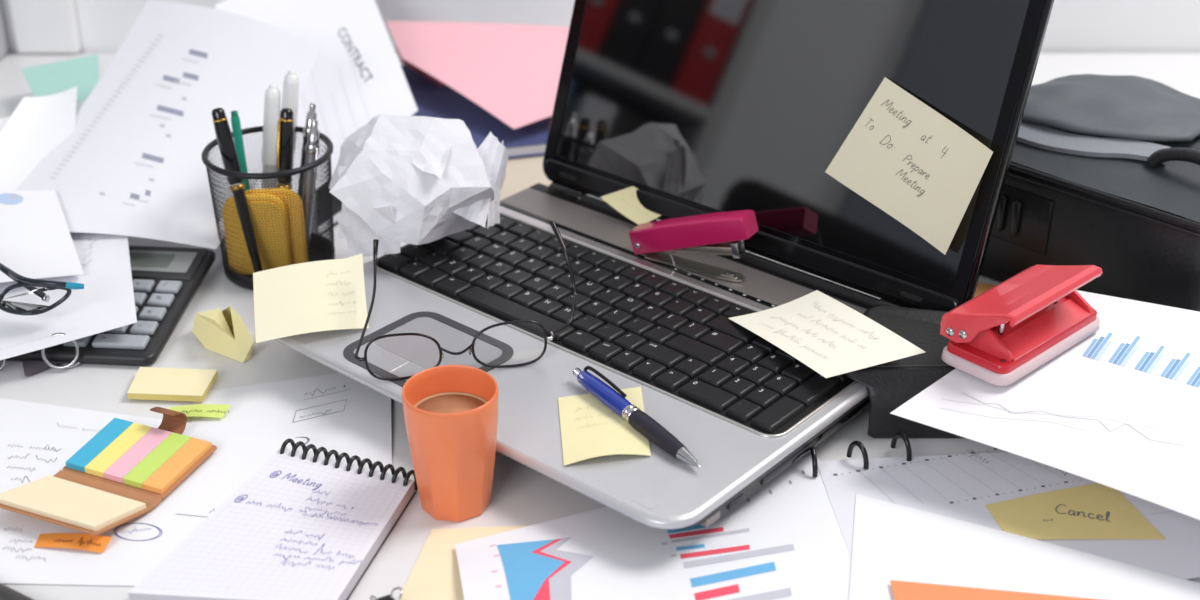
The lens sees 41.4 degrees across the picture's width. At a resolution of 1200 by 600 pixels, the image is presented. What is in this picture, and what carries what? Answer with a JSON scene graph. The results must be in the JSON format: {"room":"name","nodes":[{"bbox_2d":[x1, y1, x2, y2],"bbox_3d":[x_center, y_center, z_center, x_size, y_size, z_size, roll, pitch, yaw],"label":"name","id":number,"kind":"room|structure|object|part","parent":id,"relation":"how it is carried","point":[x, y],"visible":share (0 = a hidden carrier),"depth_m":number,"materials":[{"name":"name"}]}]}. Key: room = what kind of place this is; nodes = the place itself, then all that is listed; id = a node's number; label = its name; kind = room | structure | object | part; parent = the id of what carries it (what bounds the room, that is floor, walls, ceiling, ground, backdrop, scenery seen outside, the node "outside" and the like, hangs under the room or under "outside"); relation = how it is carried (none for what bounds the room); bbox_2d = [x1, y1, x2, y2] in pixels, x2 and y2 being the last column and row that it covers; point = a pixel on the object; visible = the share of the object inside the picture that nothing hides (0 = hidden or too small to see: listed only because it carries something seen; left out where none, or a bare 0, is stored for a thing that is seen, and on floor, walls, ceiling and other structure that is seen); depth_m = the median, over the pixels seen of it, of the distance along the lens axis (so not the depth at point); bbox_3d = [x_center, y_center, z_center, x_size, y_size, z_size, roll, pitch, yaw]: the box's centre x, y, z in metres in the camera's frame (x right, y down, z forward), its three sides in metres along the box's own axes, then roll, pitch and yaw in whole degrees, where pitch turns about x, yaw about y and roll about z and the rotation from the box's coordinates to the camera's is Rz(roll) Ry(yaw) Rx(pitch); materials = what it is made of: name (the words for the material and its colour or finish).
{"room":"office","nodes":[
{"label":"office","id":0,"kind":"room"},
{"bbox_2d":[1,0,1199,52],"bbox_3d":[0.000,-0.716,1.529,4.800,2.440,0.108,0,28,0],"label":"wall","id":1,"kind":"structure","parent":0,"point":[1074,26],"depth_m":1.69,"materials":[{"name":"white paint"}]},
{"bbox_2d":[0,0,9,58],"bbox_3d":[-0.766,-1.007,1.288,0.268,1.698,0.042,0,28,0],"label":"trim","id":2,"kind":"structure","parent":1,"relation":"attached to","point":[4,41],"depth_m":1.68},
{"bbox_2d":[8,0,80,52],"bbox_3d":[-0.589,-1.014,1.300,0.066,1.698,0.014,0,28,0],"label":"trim","id":3,"kind":"structure","parent":1,"relation":"attached to","point":[39,26],"depth_m":1.68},
{"bbox_3d":[0.000,1.088,0.810,4.800,0.060,3.600,0,28,0],"label":"floor","id":4,"kind":"structure","parent":0,"visible":0},
{"bbox_2d":[0,53,1199,599],"bbox_3d":[-0.025,0.322,1.391,2.050,0.740,1.108,0,28,0],"label":"desk","id":5,"kind":"object","parent":4,"relation":"on","point":[521,495],"visible":0.02,"depth_m":1.10,"materials":[{"name":"white laminate"}]},
{"bbox_2d":[0,359,5,369],"bbox_3d":[-0.430,0.042,1.113,0.022,0.018,0.018,15,32,26],"label":"metal ring","id":6,"kind":"object","parent":5,"relation":"on","point":[4,360],"visible":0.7,"depth_m":1.11,"materials":[{"name":"metal"}]},
{"bbox_2d":[0,116,10,130],"bbox_3d":[-0.549,-0.107,1.322,0.155,0.043,0.131,-10,30,-18],"label":"paper sheet","id":7,"kind":"object","parent":5,"relation":"on","point":[3,121],"visible":0.05,"depth_m":1.37,"materials":[{"name":"white paper"}]},
{"bbox_2d":[0,583,33,599],"bbox_3d":[-0.318,0.170,0.882,0.096,0.009,0.009,16,32,28],"label":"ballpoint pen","id":8,"kind":"object","parent":5,"relation":"on","point":[6,593],"visible":1,"depth_m":0.89,"materials":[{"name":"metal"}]},
{"bbox_2d":[21,54,98,101],"bbox_3d":[-0.511,-0.210,1.535,0.076,0.004,0.128,-13,31,-23],"label":"folder","id":9,"kind":"object","parent":5,"relation":"on","point":[82,72],"visible":0.72,"depth_m":1.54,"materials":[{"name":"teal paper"}]},
{"bbox_2d":[0,232,136,359],"bbox_3d":[-0.490,0.002,1.152,0.323,0.022,0.204,-12,30,-21],"label":"paper sheet","id":10,"kind":"object","parent":5,"relation":"on","point":[106,302],"visible":0.71,"depth_m":1.14,"materials":[{"name":"white paper"}]},
{"bbox_2d":[0,190,83,282],"bbox_3d":[-0.484,-0.049,1.208,0.149,0.017,0.181,-12,31,-22],"label":"paper sheet","id":11,"kind":"object","parent":10,"relation":"on","point":[36,242],"visible":0.95,"depth_m":1.21,"materials":[{"name":"white paper"}]},
{"bbox_2d":[0,86,76,190],"bbox_3d":[-0.475,-0.106,1.304,0.107,0.062,0.226,0,28,0],"label":"paper sheet","id":12,"kind":"object","parent":11,"relation":"on","point":[38,125],"visible":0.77,"depth_m":1.34,"materials":[{"name":"white paper"}]},
{"bbox_2d":[0,263,83,314],"bbox_3d":[-0.430,-0.009,1.113,0.137,0.026,0.064,18,33,29],"label":"eyeglasses","id":13,"kind":"object","parent":10,"relation":"on","point":[18,308],"visible":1,"depth_m":1.11,"materials":[{"name":"metal"}]},
{"bbox_2d":[15,0,321,248],"bbox_3d":[-0.354,-0.158,1.336,0.204,0.100,0.323,6,29,11],"label":"paper sheet","id":14,"kind":"object","parent":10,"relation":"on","point":[131,164],"visible":0.85,"depth_m":1.33,"materials":[{"name":"paper"}]},
{"bbox_2d":[6,245,215,365],"bbox_3d":[-0.366,0.001,1.187,0.118,0.019,0.158,2,28,4],"label":"calculator","id":15,"kind":"object","parent":5,"relation":"on","point":[165,280],"visible":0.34,"depth_m":1.16,"materials":[{"name":"grey plastic"}]},
{"bbox_2d":[22,333,80,375],"bbox_3d":[-0.387,0.029,1.126,0.046,0.027,0.049,-11,30,-20],"label":"ring","id":16,"kind":"object","parent":15,"relation":"on","point":[30,367],"visible":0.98,"depth_m":1.11,"materials":[{"name":"metal"}]},
{"bbox_3d":[-0.361,-0.031,1.228,0.094,0.003,0.030,2,28,4],"label":"display frame","id":17,"kind":"part","parent":15,"relation":"part of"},
{"bbox_3d":[-0.361,-0.029,1.228,0.106,0.006,0.044,2,28,4],"label":"display panel","id":18,"kind":"part","parent":15,"relation":"part of","materials":[{"name":"grey plastic"}]},
{"bbox_2d":[0,398,309,585],"bbox_3d":[-0.307,0.114,0.995,0.247,0.001,0.210,0,28,0],"label":"paper sheet","id":19,"kind":"object","parent":5,"relation":"on","point":[37,440],"visible":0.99,"depth_m":0.99,"materials":[{"name":"grey paper"}]},
{"bbox_2d":[34,533,111,552],"bbox_3d":[-0.311,0.142,0.935,0.048,0.006,0.012,6,29,11],"label":"flag","id":20,"kind":"object","parent":19,"relation":"on","point":[88,542],"visible":1,"depth_m":0.94,"materials":[{"name":"orange paper"}]},
{"bbox_2d":[0,407,216,534],"bbox_3d":[-0.303,0.103,0.989,0.084,0.020,0.128,13,31,22],"label":"sticky note set","id":21,"kind":"object","parent":19,"relation":"on","point":[122,473],"visible":1,"depth_m":0.99,"materials":[{"name":"multicoloured paper"}]},
{"bbox_2d":[127,367,217,401],"bbox_3d":[-0.294,0.058,1.091,0.055,0.005,0.034,2,28,4],"label":"pad","id":22,"kind":"object","parent":5,"relation":"on","point":[149,383],"visible":1,"depth_m":1.09,"materials":[{"name":"yellow paper"}]},
{"bbox_2d":[192,306,253,362],"bbox_3d":[-0.271,0.015,1.145,0.035,0.034,0.072,-20,34,-33],"label":"note","id":23,"kind":"object","parent":5,"relation":"on","point":[224,332],"visible":1,"depth_m":1.13,"materials":[{"name":"yellow paper"}]},
{"bbox_2d":[201,126,334,290],"bbox_3d":[-0.253,-0.070,1.231,0.099,0.101,0.099,0,28,0],"label":"pen cup","id":24,"kind":"object","parent":5,"relation":"on","point":[320,248],"visible":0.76,"depth_m":1.21,"materials":[{"name":"metal"}]},
{"bbox_2d":[211,108,262,271],"bbox_3d":[-0.274,-0.080,1.207,0.013,0.130,0.046,-23,36,-36],"label":"pen","id":25,"kind":"object","parent":24,"relation":"in","point":[224,137],"visible":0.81,"depth_m":1.20,"materials":[{"name":"black paint"}]},
{"bbox_3d":[-0.285,-0.139,1.190,0.011,0.010,0.011,0,28,0],"label":"crown","id":26,"kind":"part","parent":25,"relation":"part of","materials":[{"name":"black paint"}]},
{"bbox_2d":[231,110,249,190],"bbox_3d":[-0.277,-0.089,1.240,0.007,0.117,0.029,-11,30,-20],"label":"pen","id":27,"kind":"object","parent":24,"relation":"in","point":[235,120],"visible":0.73,"depth_m":1.23,"materials":[{"name":"teal plastic"}]},
{"bbox_2d":[222,194,291,274],"bbox_3d":[-0.265,-0.051,1.227,0.048,0.066,0.008,-2,29,-4],"label":"block","id":28,"kind":"object","parent":24,"relation":"in","point":[261,210],"visible":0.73,"depth_m":1.22,"materials":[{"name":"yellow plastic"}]},
{"bbox_2d":[261,84,280,188],"bbox_3d":[-0.261,-0.104,1.253,0.013,0.129,0.042,11,30,20],"label":"marker pen","id":29,"kind":"object","parent":24,"relation":"in","point":[272,100],"visible":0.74,"depth_m":1.24,"materials":[{"name":"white plastic"}]},
{"bbox_2d":[245,188,308,264],"bbox_3d":[-0.255,-0.055,1.234,0.050,0.067,0.006,-2,29,-3],"label":"block","id":30,"kind":"object","parent":24,"relation":"in","point":[278,191],"visible":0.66,"depth_m":1.23,"materials":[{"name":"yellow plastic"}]},
{"bbox_2d":[276,108,293,188],"bbox_3d":[-0.245,-0.088,1.233,0.012,0.120,0.037,10,30,18],"label":"pen","id":31,"kind":"object","parent":24,"relation":"in","point":[285,133],"visible":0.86,"depth_m":1.22,"materials":[{"name":"black paint"}]},
{"bbox_3d":[-0.240,-0.142,1.218,0.011,0.010,0.011,0,28,0],"label":"crown","id":32,"kind":"part","parent":31,"relation":"part of","materials":[{"name":"black paint"}]},
{"bbox_2d":[277,70,298,189],"bbox_3d":[-0.248,-0.111,1.256,0.013,0.139,0.041,15,32,26],"label":"marker pen","id":33,"kind":"object","parent":24,"relation":"in","point":[290,96],"visible":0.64,"depth_m":1.24,"materials":[{"name":"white plastic"}]},
{"bbox_2d":[298,103,316,198],"bbox_3d":[-0.230,-0.095,1.248,0.014,0.118,0.033,18,33,30],"label":"ballpoint pen","id":34,"kind":"object","parent":24,"relation":"in","point":[311,115],"visible":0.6,"depth_m":1.23,"materials":[{"name":"metal"}]},
{"bbox_2d":[302,119,319,250],"bbox_3d":[-0.225,-0.085,1.235,0.014,0.112,0.026,24,37,37],"label":"ballpoint pen","id":35,"kind":"object","parent":24,"relation":"in","point":[312,148],"visible":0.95,"depth_m":1.23,"materials":[{"name":"silver metal"}]},
{"bbox_2d":[128,438,417,599],"bbox_3d":[-0.180,0.138,0.933,0.113,0.017,0.166,11,30,19],"label":"spiral notebook","id":36,"kind":"object","parent":5,"relation":"on","point":[304,525],"visible":0.99,"depth_m":0.93,"materials":[{"name":"white paper"}]},
{"bbox_2d":[192,373,391,474],"bbox_3d":[-0.201,0.089,1.040,0.134,0.003,0.163,-4,28,-8],"label":"paper sheet","id":37,"kind":"object","parent":5,"relation":"on","point":[337,412],"visible":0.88,"depth_m":1.06,"materials":[{"name":"grey paper"}]},
{"bbox_2d":[169,404,230,417],"bbox_3d":[-0.268,0.074,1.062,0.042,0.004,0.014,0,28,0],"label":"flag","id":38,"kind":"object","parent":37,"relation":"on","point":[196,410],"visible":0.85,"depth_m":1.06,"materials":[{"name":"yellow paper"}]},
{"bbox_2d":[215,0,417,193],"bbox_3d":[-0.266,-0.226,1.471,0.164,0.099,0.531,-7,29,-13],"label":"paper sheet","id":39,"kind":"object","parent":5,"relation":"on","point":[356,76],"visible":0.47,"depth_m":1.48,"materials":[{"name":"white paper"}]},
{"bbox_2d":[317,183,341,234],"bbox_3d":[-0.227,-0.085,1.354,0.028,0.011,0.117,-4,28,-8],"label":"book","id":40,"kind":"object","parent":5,"relation":"on","point":[337,204],"visible":0.14,"depth_m":1.33,"materials":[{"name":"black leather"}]},
{"bbox_2d":[370,587,402,599],"bbox_3d":[-0.118,0.168,0.878,0.019,0.016,0.014,-14,31,-25],"label":"binder clip","id":41,"kind":"object","parent":5,"relation":"on","point":[387,597],"visible":1,"depth_m":0.88,"materials":[{"name":"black metal"}]},
{"bbox_3d":[-0.112,0.163,0.879,0.006,0.008,0.011,-15,31,-25],"label":"wire handle","id":42,"kind":"part","parent":41,"relation":"part of","materials":[{"name":"metal"}]},
{"bbox_2d":[402,365,498,521],"bbox_3d":[-0.088,0.088,0.957,0.057,0.082,0.057,0,28,0],"label":"coffee cup","id":43,"kind":"object","parent":5,"relation":"on","point":[451,411],"visible":1,"depth_m":0.94,"materials":[{"name":"orange plastic"}]},
{"bbox_2d":[401,525,529,599],"bbox_3d":[-0.037,0.159,0.911,0.158,0.001,0.110,0,28,0],"label":"sheet","id":44,"kind":"object","parent":5,"relation":"on","point":[435,575],"visible":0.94,"depth_m":0.92,"materials":[{"name":"beige paper"}]},
{"bbox_2d":[400,65,551,158],"bbox_3d":[-0.169,-0.181,1.530,0.261,0.012,0.241,-7,29,-14],"label":"folder","id":45,"kind":"object","parent":5,"relation":"on","point":[431,99],"visible":0.02,"depth_m":1.50,"materials":[{"name":"dark blue card"}]},
{"bbox_2d":[386,21,568,128],"bbox_3d":[-0.084,-0.239,1.583,0.206,0.037,0.276,-21,34,-34],"label":"folder","id":46,"kind":"object","parent":45,"relation":"on","point":[511,71],"visible":0.85,"depth_m":1.55,"materials":[{"name":"pink paper"}]},
{"bbox_2d":[499,155,551,200],"bbox_3d":[-0.060,-0.123,1.437,0.095,0.001,0.203,10,30,17],"label":"envelope","id":47,"kind":"object","parent":5,"relation":"on","point":[521,173],"visible":0.22,"depth_m":1.41,"materials":[{"name":"beige paper"}]},
{"bbox_2d":[455,456,851,599],"bbox_3d":[0.040,0.140,0.938,0.250,0.005,0.180,0,28,0],"label":"page","id":48,"kind":"object","parent":5,"relation":"on","point":[785,541],"visible":0.89,"depth_m":0.92,"materials":[{"name":"white paper"}]},
{"bbox_2d":[273,0,1053,528],"bbox_3d":[0.028,-0.096,1.077,0.394,0.295,0.394,22,35,35],"label":"laptop","id":49,"kind":"object","parent":5,"relation":"on","point":[699,107],"visible":0.84,"depth_m":1.12,"materials":[{"name":"silver plastic"}]},
{"bbox_2d":[253,254,368,342],"bbox_3d":[-0.200,0.001,1.100,0.086,0.026,0.074,-8,29,-15],"label":"sticky note","id":50,"kind":"object","parent":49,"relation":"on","point":[324,295],"visible":0.98,"depth_m":1.10,"materials":[{"name":"beige paper"}]},
{"bbox_2d":[329,114,507,256],"bbox_3d":[-0.136,-0.090,1.188,0.135,0.099,0.111,0,28,0],"label":"crumpled paper","id":51,"kind":"object","parent":49,"relation":"on","point":[416,180],"visible":1,"depth_m":1.16,"materials":[{"name":"white paper"}]},
{"bbox_2d":[354,220,575,380],"bbox_3d":[-0.088,-0.004,1.064,0.144,0.070,0.111,0,28,0],"label":"eyeglasses","id":52,"kind":"object","parent":49,"relation":"on","point":[552,223],"visible":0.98,"depth_m":1.05,"materials":[{"name":"black metal"}]},
{"bbox_2d":[558,387,650,465],"bbox_3d":[0.003,0.076,0.986,0.054,0.004,0.087,-2,28,-4],"label":"sticky note","id":53,"kind":"object","parent":49,"relation":"on","point":[589,428],"visible":0.93,"depth_m":0.98,"materials":[{"name":"yellow paper"}]},
{"bbox_2d":[572,366,700,467],"bbox_3d":[0.021,0.071,0.984,0.012,0.016,0.130,-18,33,-30],"label":"ballpoint pen","id":54,"kind":"object","parent":53,"relation":"on","point":[639,420],"visible":1,"depth_m":0.98,"materials":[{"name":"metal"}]},
{"bbox_3d":[0.009,0.007,1.120,0.365,0.001,0.125,22,35,35],"label":"keyboard plate","id":55,"kind":"part","parent":49,"relation":"part of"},
{"bbox_3d":[0.009,0.007,1.120,0.371,0.003,0.131,22,35,35],"label":"keyboard trim","id":56,"kind":"part","parent":49,"relation":"part of","materials":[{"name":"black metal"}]},
{"bbox_2d":[601,186,660,224],"bbox_3d":[0.030,-0.076,1.239,0.055,0.021,0.028,23,36,36],"label":"sticky note","id":57,"kind":"object","parent":49,"relation":"on","point":[625,201],"visible":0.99,"depth_m":1.24,"materials":[{"name":"yellow paper"}]},
{"bbox_3d":[0.072,-0.029,1.186,0.373,0.001,0.036,22,35,35],"label":"speaker panel","id":58,"kind":"part","parent":49,"relation":"part of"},
{"bbox_2d":[629,210,757,281],"bbox_3d":[0.067,-0.048,1.163,0.098,0.053,0.021,16,32,27],"label":"stapler","id":59,"kind":"object","parent":49,"relation":"on","point":[710,233],"visible":1,"depth_m":1.16,"materials":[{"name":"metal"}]},
{"bbox_3d":[0.054,-0.030,1.173,0.006,0.009,0.002,14,31,25],"label":"spring lever","id":60,"kind":"part","parent":59,"relation":"part of","materials":[{"name":"metal"}]},
{"bbox_3d":[0.070,-0.025,1.173,0.079,0.003,0.013,16,32,27],"label":"plate","id":61,"kind":"part","parent":59,"relation":"part of","materials":[{"name":"metal"}]},
{"bbox_2d":[665,242,731,254],"bbox_3d":[0.069,-0.039,1.167,0.074,0.022,0.010,16,32,27],"label":"magazine","id":62,"kind":"object","parent":59,"relation":"on","point":[714,248],"depth_m":1.16,"materials":[{"name":"metal"}]},
{"bbox_3d":[0.100,-0.037,1.146,0.008,0.013,0.010,16,32,27],"label":"head plate","id":63,"kind":"part","parent":59,"relation":"part of","materials":[{"name":"metal"}]},
{"bbox_3d":[0.128,-0.167,1.167,0.389,0.254,0.092,22,35,35],"label":"lid","id":64,"kind":"part","parent":49,"relation":"part of","materials":[{"name":"black plastic"}]},
{"bbox_2d":[728,290,924,377],"bbox_3d":[0.148,0.023,1.056,0.066,0.021,0.130,-15,32,-26],"label":"sticky note","id":65,"kind":"object","parent":49,"relation":"on","point":[828,336],"visible":1,"depth_m":1.05,"materials":[{"name":"beige paper"}]},
{"bbox_2d":[825,77,992,254],"bbox_3d":[0.212,-0.095,1.093,0.028,0.097,0.124,-22,35,-35],"label":"sticky note","id":66,"kind":"object","parent":49,"relation":"attached to","point":[901,155],"visible":1,"depth_m":1.09,"materials":[{"name":"beige paper"}]},
{"bbox_2d":[974,283,995,296],"bbox_3d":[0.287,0.003,1.195,0.060,0.007,0.060,0,28,0],"label":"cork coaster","id":67,"kind":"object","parent":5,"relation":"on","point":[981,288],"visible":0.04,"depth_m":1.21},
{"bbox_2d":[810,306,1199,579],"bbox_3d":[0.289,0.078,1.002,0.360,0.057,0.264,-8,29,-14],"label":"organizer","id":68,"kind":"object","parent":5,"relation":"on","point":[956,486],"visible":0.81,"depth_m":0.99,"materials":[{"name":"paper"}]},
{"bbox_2d":[890,290,1199,519],"bbox_3d":[0.386,0.065,0.997,0.327,0.019,0.260,17,32,28],"label":"page","id":69,"kind":"object","parent":68,"relation":"on","point":[1119,408],"visible":0.85,"depth_m":0.98,"materials":[{"name":"white paper"}]},
{"bbox_2d":[940,265,1102,385],"bbox_3d":[0.276,0.006,1.027,0.118,0.052,0.052,-24,36,-37],"label":"hole punch","id":70,"kind":"object","parent":69,"relation":"on","point":[1009,330],"visible":1,"depth_m":1.01,"materials":[{"name":"red metal"}]},
{"bbox_3d":[0.234,0.017,0.990,0.003,0.032,0.049,-24,36,-37],"label":"lever","id":71,"kind":"part","parent":70,"relation":"part of","materials":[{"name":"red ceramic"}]},
{"bbox_3d":[0.243,0.023,1.001,0.003,0.021,0.042,-24,36,-37],"label":"cheek plate","id":72,"kind":"part","parent":70,"relation":"part of","materials":[{"name":"red metal"}]},
{"bbox_2d":[941,317,1099,385],"bbox_3d":[0.276,0.025,1.038,0.117,0.008,0.051,-24,36,-37],"label":"tray","id":73,"kind":"object","parent":70,"relation":"on","point":[1030,344],"depth_m":1.01,"materials":[{"name":"white plastic"}]},
{"bbox_3d":[0.270,0.000,1.018,0.099,0.032,0.052,-24,36,-37],"label":"lever","id":74,"kind":"part","parent":70,"relation":"part of","materials":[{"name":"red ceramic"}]},
{"bbox_3d":[0.276,0.019,1.035,0.107,0.006,0.104,0,28,0],"label":"plate","id":75,"kind":"part","parent":70,"relation":"part of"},
{"bbox_3d":[0.309,-0.006,1.056,0.003,0.021,0.042,-24,36,-37],"label":"cheek plate","id":76,"kind":"part","parent":70,"relation":"part of","materials":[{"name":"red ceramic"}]},
{"bbox_2d":[985,483,1165,539],"bbox_3d":[0.282,0.132,0.951,0.089,0.002,0.061,-8,29,-14],"label":"sticky note","id":77,"kind":"object","parent":68,"relation":"on","point":[1096,510],"visible":0.98,"depth_m":0.95,"materials":[{"name":"yellow paper"}]},
{"bbox_2d":[849,494,1199,599],"bbox_3d":[0.255,0.164,0.893,0.226,0.002,0.154,5,29,9],"label":"paper sheet","id":78,"kind":"object","parent":5,"relation":"on","point":[891,541],"visible":1,"depth_m":0.92,"materials":[{"name":"white paper"}]},
{"bbox_2d":[890,580,1100,599],"bbox_3d":[0.236,0.180,0.859,0.146,0.001,0.090,0,28,0],"label":"sheet","id":79,"kind":"object","parent":78,"relation":"on","point":[902,590],"visible":1,"depth_m":0.89,"materials":[{"name":"orange paper"}]},
{"bbox_2d":[980,74,1199,311],"bbox_3d":[0.360,-0.103,1.250,0.167,0.140,0.331,-25,37,-39],"label":"leather bag","id":80,"kind":"object","parent":5,"relation":"on","point":[1104,170],"visible":0.59,"depth_m":1.17,"materials":[{"name":"leather"}]},
{"bbox_3d":[0.308,-0.065,1.205,0.074,0.044,0.003,25,37,39],"label":"embossed panel","id":81,"kind":"part","parent":80,"relation":"part of","materials":[{"name":"black leather"}]},
{"bbox_3d":[0.431,-0.091,1.136,0.014,0.029,0.083,-25,37,-39],"label":"handle","id":82,"kind":"part","parent":80,"relation":"part of","materials":[{"name":"black leather"}]}
]}

